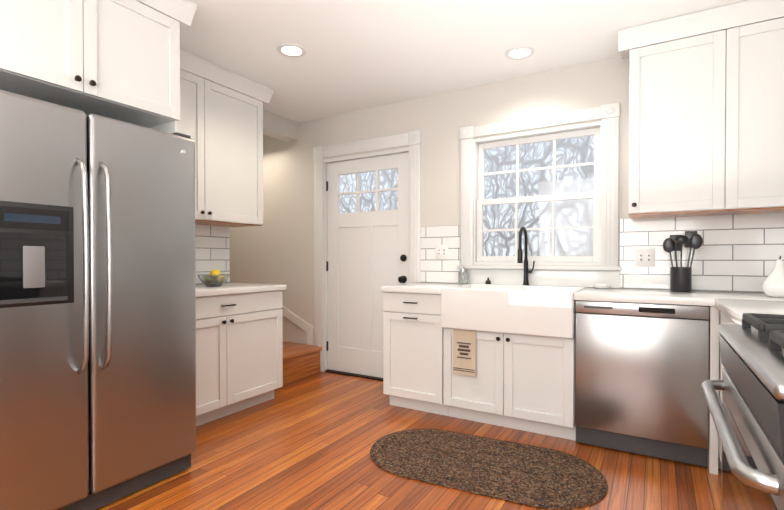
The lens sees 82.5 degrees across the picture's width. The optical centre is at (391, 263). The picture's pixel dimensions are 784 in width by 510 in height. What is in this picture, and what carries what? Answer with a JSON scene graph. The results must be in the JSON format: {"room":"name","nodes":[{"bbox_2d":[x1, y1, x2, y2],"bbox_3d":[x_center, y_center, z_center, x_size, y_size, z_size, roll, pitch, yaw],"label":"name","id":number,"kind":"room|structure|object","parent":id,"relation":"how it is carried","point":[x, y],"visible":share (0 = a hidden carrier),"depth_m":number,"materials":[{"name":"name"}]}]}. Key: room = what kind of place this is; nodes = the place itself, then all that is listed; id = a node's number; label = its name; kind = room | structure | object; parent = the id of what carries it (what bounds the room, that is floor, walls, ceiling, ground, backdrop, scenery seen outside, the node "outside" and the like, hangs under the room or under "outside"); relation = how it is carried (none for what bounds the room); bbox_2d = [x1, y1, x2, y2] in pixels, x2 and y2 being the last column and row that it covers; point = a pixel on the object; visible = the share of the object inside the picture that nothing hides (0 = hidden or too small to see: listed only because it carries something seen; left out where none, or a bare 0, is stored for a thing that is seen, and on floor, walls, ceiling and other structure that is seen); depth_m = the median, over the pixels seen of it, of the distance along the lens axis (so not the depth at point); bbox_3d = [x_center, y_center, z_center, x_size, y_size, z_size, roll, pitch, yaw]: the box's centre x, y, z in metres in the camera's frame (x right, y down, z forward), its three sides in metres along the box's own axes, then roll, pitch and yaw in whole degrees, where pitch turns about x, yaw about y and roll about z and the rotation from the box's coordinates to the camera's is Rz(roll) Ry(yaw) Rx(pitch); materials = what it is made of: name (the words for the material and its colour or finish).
{"room":"kitchen","nodes":[
{"label":"kitchen","id":0,"kind":"room"},
{"bbox_2d":[226,109,297,282],"bbox_3d":[-2.339,-0.164,2.361,0.140,2.500,5.200,0,1,31],"label":"wall","id":1,"kind":"structure","parent":0,"point":[280,127],"depth_m":4.35,"materials":[{"name":"grey paint"}]},
{"bbox_2d":[0,0,196,133],"bbox_3d":[-1.743,-0.162,2.264,0.981,2.496,1.013,0,1,31],"label":"upper cabinet","id":2,"kind":"object","parent":1,"relation":"attached to","point":[117,59],"visible":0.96,"depth_m":2.10,"materials":[{"name":"white wood"}]},
{"bbox_2d":[195,225,229,283],"bbox_3d":[-1.662,-0.074,3.361,0.008,0.476,1.068,0,1,31],"label":"wall tiles","id":3,"kind":"structure","parent":1,"relation":"attached to","point":[212,247],"depth_m":3.66,"materials":[{"name":"white tile"}]},
{"bbox_2d":[178,49,273,226],"bbox_3d":[-1.452,-0.863,3.283,0.436,1.114,1.163,0,1,31],"label":"upper cabinet","id":4,"kind":"object","parent":1,"relation":"attached to","point":[220,125],"visible":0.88,"depth_m":3.33,"materials":[{"name":"white wood"}]},
{"bbox_2d":[96,372,721,509],"bbox_3d":[-1.095,1.144,1.639,5.630,0.100,5.480,0,1,31],"label":"floor","id":5,"kind":"structure","parent":0,"point":[306,442],"depth_m":2.38,"materials":[{"name":"brown wood"}]},
{"bbox_2d":[0,90,195,509],"bbox_3d":[-1.644,0.206,2.178,1.066,1.740,0.915,0,1,31],"label":"fridge","id":6,"kind":"object","parent":5,"relation":"on","point":[97,325],"visible":1,"depth_m":1.90,"materials":[{"name":"grey metal"}]},
{"bbox_2d":[196,290,282,426],"bbox_3d":[-1.382,0.643,3.204,0.653,0.868,1.066,0,1,31],"label":"base cabinet","id":7,"kind":"object","parent":5,"relation":"on","point":[239,352],"visible":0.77,"depth_m":3.14,"materials":[{"name":"white wood"}]},
{"bbox_2d":[196,282,285,296],"bbox_3d":[-1.379,0.188,3.204,0.638,0.040,1.083,0,1,31],"label":"countertop","id":8,"kind":"structure","parent":7,"relation":"on","point":[202,290],"depth_m":3.18,"materials":[{"name":"white stone"}]},
{"bbox_2d":[197,269,229,286],"bbox_3d":[-1.298,0.103,3.259,0.224,0.125,0.224,0,1,31],"label":"bowl","id":9,"kind":"object","parent":8,"relation":"on","point":[215,278],"visible":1,"depth_m":3.19,"materials":[{"name":"clear glass"}]},
{"bbox_2d":[283,341,321,383],"bbox_3d":[-1.591,0.655,4.448,1.625,0.819,0.854,0,1,31],"label":"stair steps","id":10,"kind":"structure","parent":5,"relation":"on","point":[300,360],"depth_m":4.20,"materials":[{"name":"brown wood"}]},
{"bbox_2d":[383,292,450,416],"bbox_3d":[0.325,0.640,3.450,0.545,0.868,0.622,0,1,31],"label":"base cabinet","id":11,"kind":"object","parent":5,"relation":"on","point":[416,347],"depth_m":3.19,"materials":[{"name":"white wood"}]},
{"bbox_2d":[370,429,607,508],"bbox_3d":[0.477,1.078,2.439,1.264,0.012,0.664,0,1,26],"label":"rug","id":12,"kind":"object","parent":5,"relation":"on","point":[532,475],"visible":0.98,"depth_m":2.35,"materials":[{"name":"brown carpet"}]},
{"bbox_2d":[451,329,575,440],"bbox_3d":[0.846,0.758,3.143,0.905,0.639,0.622,0,1,31],"label":"base cabinet","id":13,"kind":"object","parent":5,"relation":"on","point":[523,382],"depth_m":2.82,"materials":[{"name":"white wood"}]},
{"bbox_2d":[453,329,475,376],"bbox_3d":[0.483,0.594,2.984,0.160,0.302,0.014,0,1,31],"label":"hanging towel","id":14,"kind":"object","parent":13,"relation":"hanging from","point":[464,352],"visible":0.96,"depth_m":2.98,"materials":[{"name":"beige fabric"}]},
{"bbox_2d":[708,306,721,471],"bbox_3d":[2.109,0.650,2.448,0.660,0.868,0.530,0,1,31],"label":"base cabinet","id":15,"kind":"object","parent":5,"relation":"on","point":[714,462],"depth_m":2.30,"materials":[{"name":"white wood"}]},
{"bbox_2d":[381,282,783,305],"bbox_3d":[1.219,0.191,2.899,2.641,0.040,0.638,0,1,31],"label":"countertop","id":16,"kind":"structure","parent":15,"relation":"on","point":[693,297],"depth_m":2.55,"materials":[{"name":"white stone"}]},
{"bbox_2d":[459,265,467,283],"bbox_3d":[0.568,0.087,3.575,0.070,0.152,0.075,0,1,31],"label":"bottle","id":17,"kind":"object","parent":16,"relation":"on","point":[463,276],"visible":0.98,"depth_m":3.55,"materials":[{"name":"clear glass"}]},
{"bbox_2d":[441,284,585,338],"bbox_3d":[0.831,0.299,3.054,0.844,0.276,0.548,0,1,31],"label":"sink","id":18,"kind":"object","parent":16,"relation":"in","point":[544,311],"visible":0.96,"depth_m":2.81,"materials":[{"name":"white ceramic"}]},
{"bbox_2d":[517,227,534,284],"bbox_3d":[0.976,-0.052,3.256,0.092,0.436,0.216,0,1,31],"label":"faucet","id":19,"kind":"object","parent":16,"relation":"on","point":[520,260],"visible":0.94,"depth_m":3.32,"materials":[{"name":"black metal"}]},
{"bbox_2d":[593,283,610,288],"bbox_3d":[1.433,0.152,3.055,0.112,0.032,0.112,0,1,31],"label":"soap dish","id":20,"kind":"object","parent":16,"relation":"on","point":[602,286],"visible":1,"depth_m":3.03,"materials":[{"name":"white ceramic"}]},
{"bbox_2d":[663,231,702,291],"bbox_3d":[1.767,-0.014,2.722,0.202,0.370,0.131,0,1,31],"label":"utensil crock","id":21,"kind":"object","parent":16,"relation":"on","point":[680,278],"visible":1,"depth_m":2.69,"materials":[{"name":"black plastic"}]},
{"bbox_2d":[762,256,783,297],"bbox_3d":[2.026,0.068,2.337,0.140,0.216,0.140,0,1,31],"label":"vase","id":22,"kind":"object","parent":16,"relation":"on","point":[773,284],"visible":1,"depth_m":2.31,"materials":[{"name":"white ceramic"}]},
{"bbox_2d":[575,300,708,466],"bbox_3d":[1.517,0.643,2.741,0.652,0.855,0.626,0,1,31],"label":"dishwasher","id":23,"kind":"object","parent":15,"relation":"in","point":[641,373],"visible":0.9,"depth_m":2.46,"materials":[{"name":"grey metal"}]},
{"bbox_2d":[719,311,737,462],"bbox_3d":[1.643,0.659,1.622,0.621,0.868,1.131,0,1,31],"label":"base cabinet","id":24,"kind":"object","parent":5,"relation":"on","point":[724,319],"visible":0.02,"depth_m":2.10,"materials":[{"name":"white wood"}]},
{"bbox_2d":[715,299,783,324],"bbox_3d":[1.240,0.210,0.968,0.638,0.040,2.660,0,1,31],"label":"countertop","id":25,"kind":"structure","parent":24,"relation":"on","point":[734,310],"depth_m":1.89,"materials":[{"name":"white stone"}]},
{"bbox_2d":[701,313,783,509],"bbox_3d":[1.083,0.621,0.850,0.778,0.959,0.760,0,1,31],"label":"range","id":26,"kind":"object","parent":5,"relation":"on","point":[747,414],"visible":1,"depth_m":0.92,"materials":[{"name":"grey metal"}]},
{"bbox_2d":[136,0,782,122],"bbox_3d":[-1.095,-1.456,1.612,5.630,0.100,5.480,0,1,31],"label":"ceiling","id":27,"kind":"structure","parent":0,"point":[362,54],"depth_m":2.84,"materials":[{"name":"white paint"}]},
{"bbox_2d":[277,43,306,57],"bbox_3d":[-0.667,-1.417,2.974,0.196,0.006,0.196,0,1,31],"label":"recessed light","id":28,"kind":"object","parent":27,"relation":"in","point":[292,50],"visible":1,"depth_m":2.96,"materials":[{"name":"white plastic"}]},
{"bbox_2d":[505,46,534,59],"bbox_3d":[0.860,-1.417,3.012,0.196,0.006,0.196,0,1,31],"label":"recessed light","id":29,"kind":"object","parent":27,"relation":"in","point":[519,52],"visible":1,"depth_m":3.00,"materials":[{"name":"white plastic"}]},
{"bbox_2d":[229,56,763,343],"bbox_3d":[0.265,-0.180,3.923,5.630,2.500,0.140,0,1,31],"label":"wall","id":30,"kind":"structure","parent":0,"point":[277,247],"depth_m":3.85,"materials":[{"name":"grey paint"}]},
{"bbox_2d":[281,306,313,344],"bbox_3d":[-1.172,0.519,4.689,0.905,0.584,0.016,0,1,31],"label":"trim","id":31,"kind":"structure","parent":30,"relation":"attached to","point":[308,328],"depth_m":4.53,"materials":[{"name":"white wood"}]},
{"bbox_2d":[313,130,420,380],"bbox_3d":[-0.230,-0.039,4.198,1.188,2.214,0.173,0,1,31],"label":"door frame","id":32,"kind":"structure","parent":30,"relation":"attached to","point":[411,140],"depth_m":4.28,"materials":[{"name":"white painted wood"}]},
{"bbox_2d":[326,152,408,377],"bbox_3d":[-0.248,0.032,4.176,0.936,2.036,0.110,0,1,31],"label":"door","id":33,"kind":"structure","parent":30,"relation":"in","point":[367,255],"depth_m":4.21,"materials":[{"name":"white paint"}]},
{"bbox_2d":[457,102,620,270],"bbox_3d":[1.087,-0.529,3.404,1.190,1.146,0.190,0,1,31],"label":"window","id":34,"kind":"structure","parent":30,"relation":"in","point":[517,199],"depth_m":3.33,"materials":[{"name":"white wood"}]},
{"bbox_2d":[421,213,783,291],"bbox_3d":[1.387,-0.072,3.172,2.650,0.476,0.012,0,1,31],"label":"wall tile","id":35,"kind":"structure","parent":30,"relation":"attached to","point":[742,252],"depth_m":2.92,"materials":[{"name":"white tile"}]},
{"bbox_2d":[436,245,447,258],"bbox_3d":[0.416,-0.098,3.739,0.115,0.120,0.007,0,1,31],"label":"electrical outlet","id":36,"kind":"object","parent":35,"relation":"attached to","point":[441,251],"visible":1,"depth_m":3.74,"materials":[{"name":"white plastic"}]},
{"bbox_2d":[635,249,654,266],"bbox_3d":[1.690,-0.040,2.986,0.115,0.120,0.007,0,1,31],"label":"electrical outlet","id":37,"kind":"object","parent":35,"relation":"attached to","point":[644,257],"visible":1,"depth_m":2.98,"materials":[{"name":"white plastic"}]},
{"bbox_2d":[618,0,783,218],"bbox_3d":[1.949,-0.856,2.606,1.110,1.114,0.396,0,1,31],"label":"upper cabinet","id":38,"kind":"object","parent":30,"relation":"attached to","point":[706,124],"visible":1,"depth_m":2.55,"materials":[{"name":"white wood"}]},
{"label":"outside","id":39,"kind":"structure","parent":0,"visible":0},
{"bbox_2d":[340,135,593,255],"bbox_3d":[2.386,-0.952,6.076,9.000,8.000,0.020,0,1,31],"label":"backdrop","id":40,"kind":"structure","parent":39,"point":[505,155],"depth_m":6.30,"materials":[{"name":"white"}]}
]}

